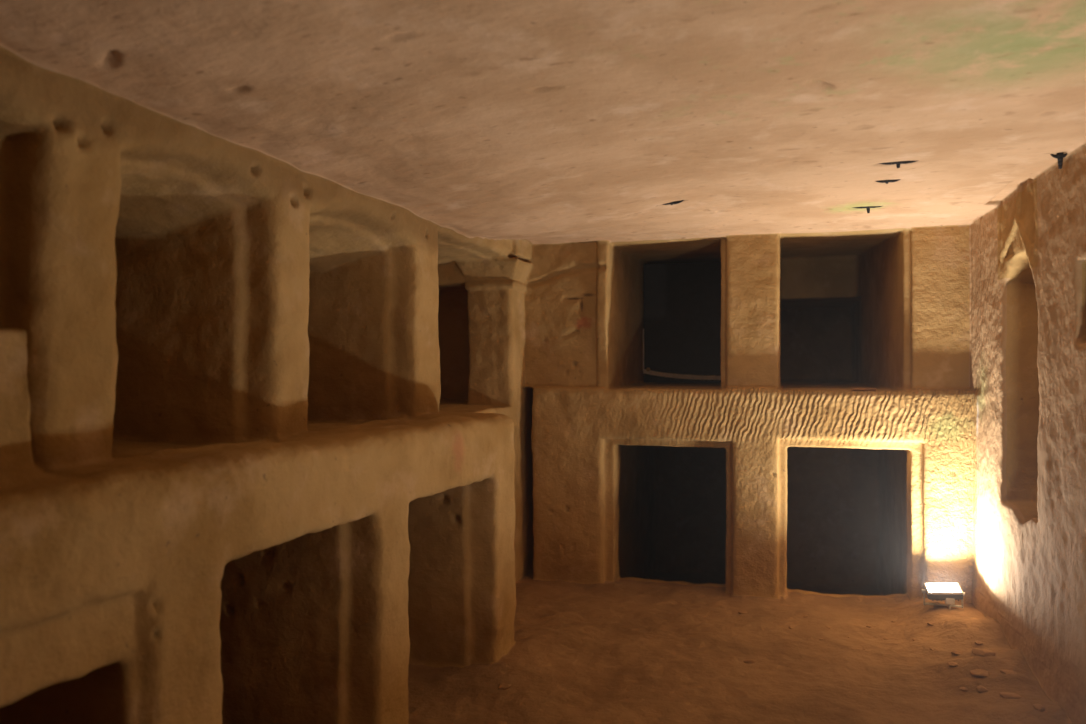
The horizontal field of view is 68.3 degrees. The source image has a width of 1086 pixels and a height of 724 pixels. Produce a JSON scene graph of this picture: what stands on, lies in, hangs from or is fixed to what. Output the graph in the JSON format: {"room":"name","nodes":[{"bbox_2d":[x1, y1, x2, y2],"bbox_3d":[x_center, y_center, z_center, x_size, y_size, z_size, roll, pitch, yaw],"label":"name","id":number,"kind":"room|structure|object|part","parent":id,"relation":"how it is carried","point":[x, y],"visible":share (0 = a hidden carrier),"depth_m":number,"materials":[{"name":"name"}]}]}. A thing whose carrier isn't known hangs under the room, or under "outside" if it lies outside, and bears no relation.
{"room":"underground burial chamber","nodes":[
{"label":"underground burial chamber","id":0,"kind":"room"},
{"bbox_2d":[0,312,32,463],"bbox_3d":[-1.498,0.023,1.314,0.783,0.358,0.847,0,0,16],"label":"slab","id":1,"kind":"object","parent":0,"point":[15,436],"visible":1,"depth_m":1.56,"materials":[{"name":"stone"}]},
{"bbox_2d":[0,46,533,663],"bbox_3d":[-0.791,0.292,1.885,0.596,1.929,6.121,0,0,14],"label":"wall","id":2,"kind":"structure","parent":0,"point":[244,171],"depth_m":2.08,"materials":[{"name":"stone"}]},
{"bbox_2d":[0,123,15,327],"bbox_3d":[-1.650,-0.146,1.390,0.967,0.781,0.837,0,0,16],"label":"niche","id":3,"kind":"object","parent":2,"relation":"attached to","point":[7,141],"visible":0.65,"depth_m":1.65,"materials":[{"name":"stone"}]},
{"bbox_2d":[5,104,135,461],"bbox_3d":[-1.022,-0.157,1.733,0.107,0.732,0.277,0,0,16],"label":"rock pillar","id":4,"kind":"structure","parent":2,"relation":"attached to","point":[66,182],"depth_m":1.67,"materials":[{"name":"stone"}]},
{"bbox_2d":[0,589,149,723],"bbox_3d":[-1.516,0.857,1.394,1.253,0.818,0.940,0,0,16],"label":"niche","id":5,"kind":"object","parent":2,"relation":"in","point":[86,664],"visible":1,"depth_m":1.59,"materials":[{"name":"stone"}]},
{"bbox_2d":[130,561,228,723],"bbox_3d":[-0.768,0.841,1.714,0.034,0.778,0.271,0,0,23],"label":"pier","id":6,"kind":"object","parent":2,"relation":"attached to","point":[183,612],"visible":1,"depth_m":1.71,"materials":[{"name":"stone"}]},
{"bbox_2d":[112,156,251,457],"bbox_3d":[-1.402,-0.140,2.238,0.966,0.778,0.586,0,0,16],"label":"niche","id":7,"kind":"object","parent":2,"relation":"attached to","point":[183,239],"visible":0.44,"depth_m":2.39,"materials":[{"name":"stone"}]},
{"bbox_2d":[0,412,514,630],"bbox_3d":[-0.909,0.482,1.343,0.351,0.546,4.467,0,0,16],"label":"ledge","id":8,"kind":"object","parent":2,"relation":"attached to","point":[72,538],"visible":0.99,"depth_m":1.77,"materials":[{"name":"stone"}]},
{"bbox_2d":[248,182,317,434],"bbox_3d":[-0.802,-0.155,2.466,0.104,0.742,0.266,0,0,16],"label":"rock pillar","id":9,"kind":"structure","parent":2,"relation":"attached to","point":[278,361],"depth_m":2.38,"materials":[{"name":"stone"}]},
{"bbox_2d":[219,521,356,723],"bbox_3d":[-1.244,0.860,2.320,1.231,0.805,0.656,0,0,16],"label":"niche","id":10,"kind":"object","parent":2,"relation":"in","point":[288,610],"visible":0.2,"depth_m":2.47,"materials":[{"name":"stone"}]},
{"bbox_3d":[-0.709,0.853,2.155,0.042,0.792,0.641,0,0,21],"label":"frame","id":11,"kind":"part","parent":10,"relation":"part of","materials":[{"name":"stone"}]},
{"bbox_2d":[307,214,396,431],"bbox_3d":[-1.159,-0.140,3.068,0.966,0.781,0.762,0,0,16],"label":"niche","id":12,"kind":"object","parent":2,"relation":"in","point":[353,267],"visible":0.16,"depth_m":3.30,"materials":[{"name":"stone"}]},
{"bbox_2d":[354,501,409,723],"bbox_3d":[-0.481,0.839,2.493,0.079,0.782,0.213,0,0,44],"label":"pier","id":13,"kind":"object","parent":2,"relation":"attached to","point":[381,629],"visible":0.98,"depth_m":2.44,"materials":[{"name":"stone"}]},
{"bbox_2d":[394,233,440,412],"bbox_3d":[-0.526,-0.156,3.402,0.105,0.739,0.296,0,0,16],"label":"rock pillar","id":14,"kind":"structure","parent":2,"relation":"attached to","point":[417,350],"depth_m":3.30,"materials":[{"name":"stone"}]},
{"bbox_2d":[408,482,476,667],"bbox_3d":[-0.928,0.829,3.240,1.323,0.866,0.968,0,0,16],"label":"niche","id":15,"kind":"object","parent":2,"relation":"in","point":[441,526],"visible":0.16,"depth_m":3.25,"materials":[{"name":"stone"}]},
{"bbox_3d":[-0.412,0.860,2.937,0.036,0.800,0.676,0,0,21],"label":"frame","id":16,"kind":"part","parent":15,"relation":"part of","materials":[{"name":"stone"}]},
{"bbox_2d":[438,238,493,412],"bbox_3d":[-0.763,-0.167,4.405,0.963,0.839,1.508,0,0,16],"label":"niche","id":17,"kind":"object","parent":2,"relation":"in","point":[453,323],"visible":0.15,"depth_m":5.11,"materials":[{"name":"stone"}]},
{"bbox_3d":[-0.419,-0.175,3.992,0.034,0.823,0.907,0,0,16],"label":"frame","id":18,"kind":"part","parent":17,"relation":"part of","materials":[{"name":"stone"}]},
{"bbox_2d":[474,468,515,657],"bbox_3d":[-0.262,0.835,3.460,0.227,0.779,0.508,0,0,-26],"label":"pier","id":19,"kind":"object","parent":2,"relation":"attached to","point":[495,591],"visible":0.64,"depth_m":3.24,"materials":[{"name":"stone"}]},
{"bbox_2d":[0,0,1085,243],"bbox_3d":[0.181,-0.608,1.510,2.364,0.232,5.916,0,0,16],"label":"ceiling","id":20,"kind":"structure","parent":0,"point":[535,121],"depth_m":2.01,"materials":[{"name":"stone"}]},
{"bbox_2d":[663,200,683,204],"bbox_3d":[0.551,-0.693,3.461,0.122,0.027,0.030,0,0,16],"label":"stub","id":21,"kind":"object","parent":20,"relation":"attached to","point":[674,202],"visible":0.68,"depth_m":3.45,"materials":[{"name":"metal"}]},
{"bbox_2d":[852,206,881,212],"bbox_3d":[1.450,-0.687,3.571,0.181,0.044,0.030,0,0,16],"label":"stub","id":22,"kind":"object","parent":20,"relation":"attached to","point":[866,207],"visible":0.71,"depth_m":3.57,"materials":[{"name":"metal"}]},
{"bbox_2d":[876,179,900,183],"bbox_3d":[1.311,-0.693,3.043,0.112,0.028,0.030,0,0,16],"label":"stub","id":23,"kind":"object","parent":20,"relation":"attached to","point":[879,181],"visible":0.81,"depth_m":3.04,"materials":[{"name":"metal"}]},
{"bbox_2d":[878,161,915,167],"bbox_3d":[1.233,-0.692,2.780,0.171,0.036,0.030,0,0,16],"label":"stub","id":24,"kind":"object","parent":20,"relation":"attached to","point":[897,163],"visible":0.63,"depth_m":2.77,"materials":[{"name":"metal"}]},
{"bbox_2d":[1050,152,1066,168],"bbox_3d":[1.705,-0.666,2.640,0.053,0.055,0.030,0,0,16],"label":"stub","id":25,"kind":"object","parent":20,"relation":"attached to","point":[1059,156],"visible":1,"depth_m":2.64,"materials":[{"name":"black metal"}]},
{"bbox_2d":[408,569,1072,723],"bbox_3d":[-0.072,1.200,1.678,2.943,0.136,6.086,0,0,16],"label":"floor","id":26,"kind":"structure","parent":0,"point":[608,652],"depth_m":3.26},
{"bbox_2d":[451,239,534,578],"bbox_3d":[-0.264,0.270,4.660,0.422,1.925,0.476,0,0,16],"label":"pilaster","id":27,"kind":"object","parent":26,"relation":"on","point":[499,289],"visible":0.91,"depth_m":4.54,"materials":[{"name":"stone"}]},
{"bbox_2d":[493,721,506,723],"bbox_3d":[-0.153,1.249,2.736,0.062,0.027,0.066,0,0,16],"label":"loose stone","id":28,"kind":"object","parent":26,"relation":"on","point":[496,722],"visible":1,"depth_m":2.74,"materials":[{"name":"stone"}]},
{"bbox_2d":[498,683,511,689],"bbox_3d":[-0.146,1.230,3.029,0.052,0.020,0.055,0,0,16],"label":"loose stone","id":29,"kind":"object","parent":26,"relation":"on","point":[503,686],"visible":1,"depth_m":3.02,"materials":[{"name":"stone"}]},
{"bbox_2d":[743,659,754,662],"bbox_3d":[0.861,1.253,3.344,0.049,0.021,0.032,0,0,-4],"label":"loose stone","id":30,"kind":"object","parent":26,"relation":"on","point":[751,660],"visible":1,"depth_m":3.33,"materials":[{"name":"stone"}]},
{"bbox_2d":[922,582,964,608],"bbox_3d":[1.893,1.104,3.784,0.184,0.105,0.124,0,0,16],"label":"floodlight","id":31,"kind":"object","parent":26,"relation":"on","point":[949,592],"visible":1,"depth_m":3.75,"materials":[{"name":"grey metal"}]},
{"bbox_3d":[1.892,1.071,3.783,0.134,0.029,0.103,0,0,16],"label":"glass","id":32,"kind":"part","parent":31,"relation":"part of","materials":[{"name":"white glass"}]},
{"bbox_2d":[948,662,957,666],"bbox_3d":[1.625,1.197,3.165,0.041,0.014,0.039,0,0,16],"label":"loose stone","id":33,"kind":"object","parent":26,"relation":"on","point":[953,664],"visible":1,"depth_m":3.16,"materials":[{"name":"stone"}]},
{"bbox_2d":[951,650,963,654],"bbox_3d":[1.702,1.191,3.271,0.065,0.022,0.052,0,0,16],"label":"loose stone","id":34,"kind":"object","parent":26,"relation":"on","point":[956,652],"visible":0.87,"depth_m":3.26,"materials":[{"name":"stone"}]},
{"bbox_2d":[970,669,988,676],"bbox_3d":[1.678,1.194,3.069,0.071,0.017,0.075,0,0,16],"label":"loose stone","id":35,"kind":"object","parent":26,"relation":"on","point":[977,672],"visible":1,"depth_m":3.06,"materials":[{"name":"stone"}]},
{"bbox_2d":[976,685,987,692],"bbox_3d":[1.626,1.211,2.958,0.049,0.021,0.038,0,0,-23],"label":"loose stone","id":36,"kind":"object","parent":26,"relation":"on","point":[980,688],"visible":1,"depth_m":2.95,"materials":[{"name":"stone"}]},
{"bbox_2d":[972,648,994,656],"bbox_3d":[1.755,1.163,3.186,0.063,0.030,0.086,0,0,-30],"label":"loose stone","id":37,"kind":"object","parent":26,"relation":"on","point":[976,651],"visible":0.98,"depth_m":3.18,"materials":[{"name":"stone"}]},
{"bbox_2d":[999,669,1016,673],"bbox_3d":[1.761,1.175,3.019,0.057,0.018,0.062,0,0,16],"label":"loose stone","id":38,"kind":"object","parent":26,"relation":"on","point":[1000,670],"visible":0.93,"depth_m":3.02,"materials":[{"name":"stone"}]},
{"bbox_2d":[999,692,1020,698],"bbox_3d":[1.684,1.201,2.879,0.072,0.021,0.060,0,0,16],"label":"loose stone","id":39,"kind":"object","parent":26,"relation":"on","point":[1002,694],"visible":1,"depth_m":2.87,"materials":[{"name":"stone"}]},
{"bbox_2d":[1033,704,1044,711],"bbox_3d":[1.696,1.183,2.735,0.032,0.022,0.046,0,0,16],"label":"loose stone","id":40,"kind":"object","parent":26,"relation":"on","point":[1039,707],"visible":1,"depth_m":2.73,"materials":[{"name":"stone"}]},
{"bbox_2d":[524,225,978,607],"bbox_3d":[1.004,0.283,4.301,2.368,1.942,0.269,0,0,22],"label":"wall","id":41,"kind":"structure","parent":0,"point":[575,407],"depth_m":4.41,"materials":[{"name":"stone"}]},
{"bbox_2d":[607,237,726,389],"bbox_3d":[0.912,-0.283,5.236,0.672,0.884,1.655,0,0,16],"label":"niche","id":42,"kind":"object","parent":41,"relation":"attached to","point":[625,322],"visible":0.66,"depth_m":4.92,"materials":[{"name":"stone"}]},
{"bbox_2d":[643,262,720,381],"bbox_3d":[0.996,-0.275,5.554,0.610,0.830,0.031,0,0,16],"label":"niche opening","id":43,"kind":"object","parent":42,"relation":"in","point":[682,329],"visible":0.85,"depth_m":5.57,"materials":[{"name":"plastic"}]},
{"bbox_2d":[602,439,732,593],"bbox_3d":[1.028,1.119,5.586,0.887,1.388,2.519,0,0,16],"label":"niche","id":44,"kind":"object","parent":41,"relation":"in","point":[668,504],"visible":0.52,"depth_m":6.74,"materials":[{"name":"stone"}]},
{"bbox_2d":[723,235,778,387],"bbox_3d":[1.115,-0.272,4.307,0.302,0.821,0.024,0,0,16],"label":"pier","id":45,"kind":"object","parent":41,"relation":"attached to","point":[752,314],"visible":1,"depth_m":4.30,"materials":[{"name":"stone"}]},
{"bbox_2d":[732,445,778,591],"bbox_3d":[1.125,0.830,4.243,0.241,0.766,0.023,0,0,16],"label":"pier","id":46,"kind":"object","parent":41,"relation":"attached to","point":[755,485],"visible":1,"depth_m":4.23,"materials":[{"name":"stone"}]},
{"bbox_2d":[779,228,911,390],"bbox_3d":[1.906,-0.297,5.357,0.679,0.907,2.459,0,0,16],"label":"niche","id":47,"kind":"object","parent":41,"relation":"in","point":[845,308],"visible":0.95,"depth_m":5.39,"materials":[{"name":"stone"}]},
{"bbox_2d":[851,388,875,390],"bbox_3d":[1.678,0.142,4.186,0.120,0.014,0.035,0,0,16],"label":"chip","id":48,"kind":"object","parent":47,"relation":"on","point":[857,389],"visible":1,"depth_m":4.17,"materials":[{"name":"stone"}]},
{"bbox_2d":[778,439,923,599],"bbox_3d":[1.919,1.111,5.323,0.875,1.416,2.512,0,0,16],"label":"niche","id":49,"kind":"object","parent":41,"relation":"in","point":[851,513],"visible":0.47,"depth_m":6.42,"materials":[{"name":"stone"}]},
{"bbox_2d":[908,225,969,388],"bbox_3d":[1.998,-0.275,4.038,0.280,0.825,0.024,0,0,20],"label":"pier","id":50,"kind":"object","parent":41,"relation":"attached to","point":[940,287],"visible":1,"depth_m":4.04,"materials":[{"name":"stone"}]},
{"bbox_2d":[959,143,1085,723],"bbox_3d":[1.284,0.272,1.177,0.088,1.966,5.900,0,0,16],"label":"wall","id":51,"kind":"structure","parent":0,"point":[1031,574],"depth_m":2.85,"materials":[{"name":"stone"}]},
{"bbox_2d":[997,178,1039,521],"bbox_3d":[2.183,-0.023,3.137,0.608,1.313,0.582,0,0,16],"label":"niche","id":52,"kind":"object","parent":51,"relation":"attached to","point":[1017,224],"visible":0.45,"depth_m":3.40,"materials":[{"name":"stone"}]},
{"bbox_2d":[1082,261,1085,342],"bbox_3d":[1.884,-0.193,2.208,0.501,0.280,0.619,0,0,16],"label":"niche","id":53,"kind":"object","parent":51,"relation":"attached to","point":[1084,262],"visible":1,"depth_m":2.57,"materials":[{"name":"stone"}]}
]}

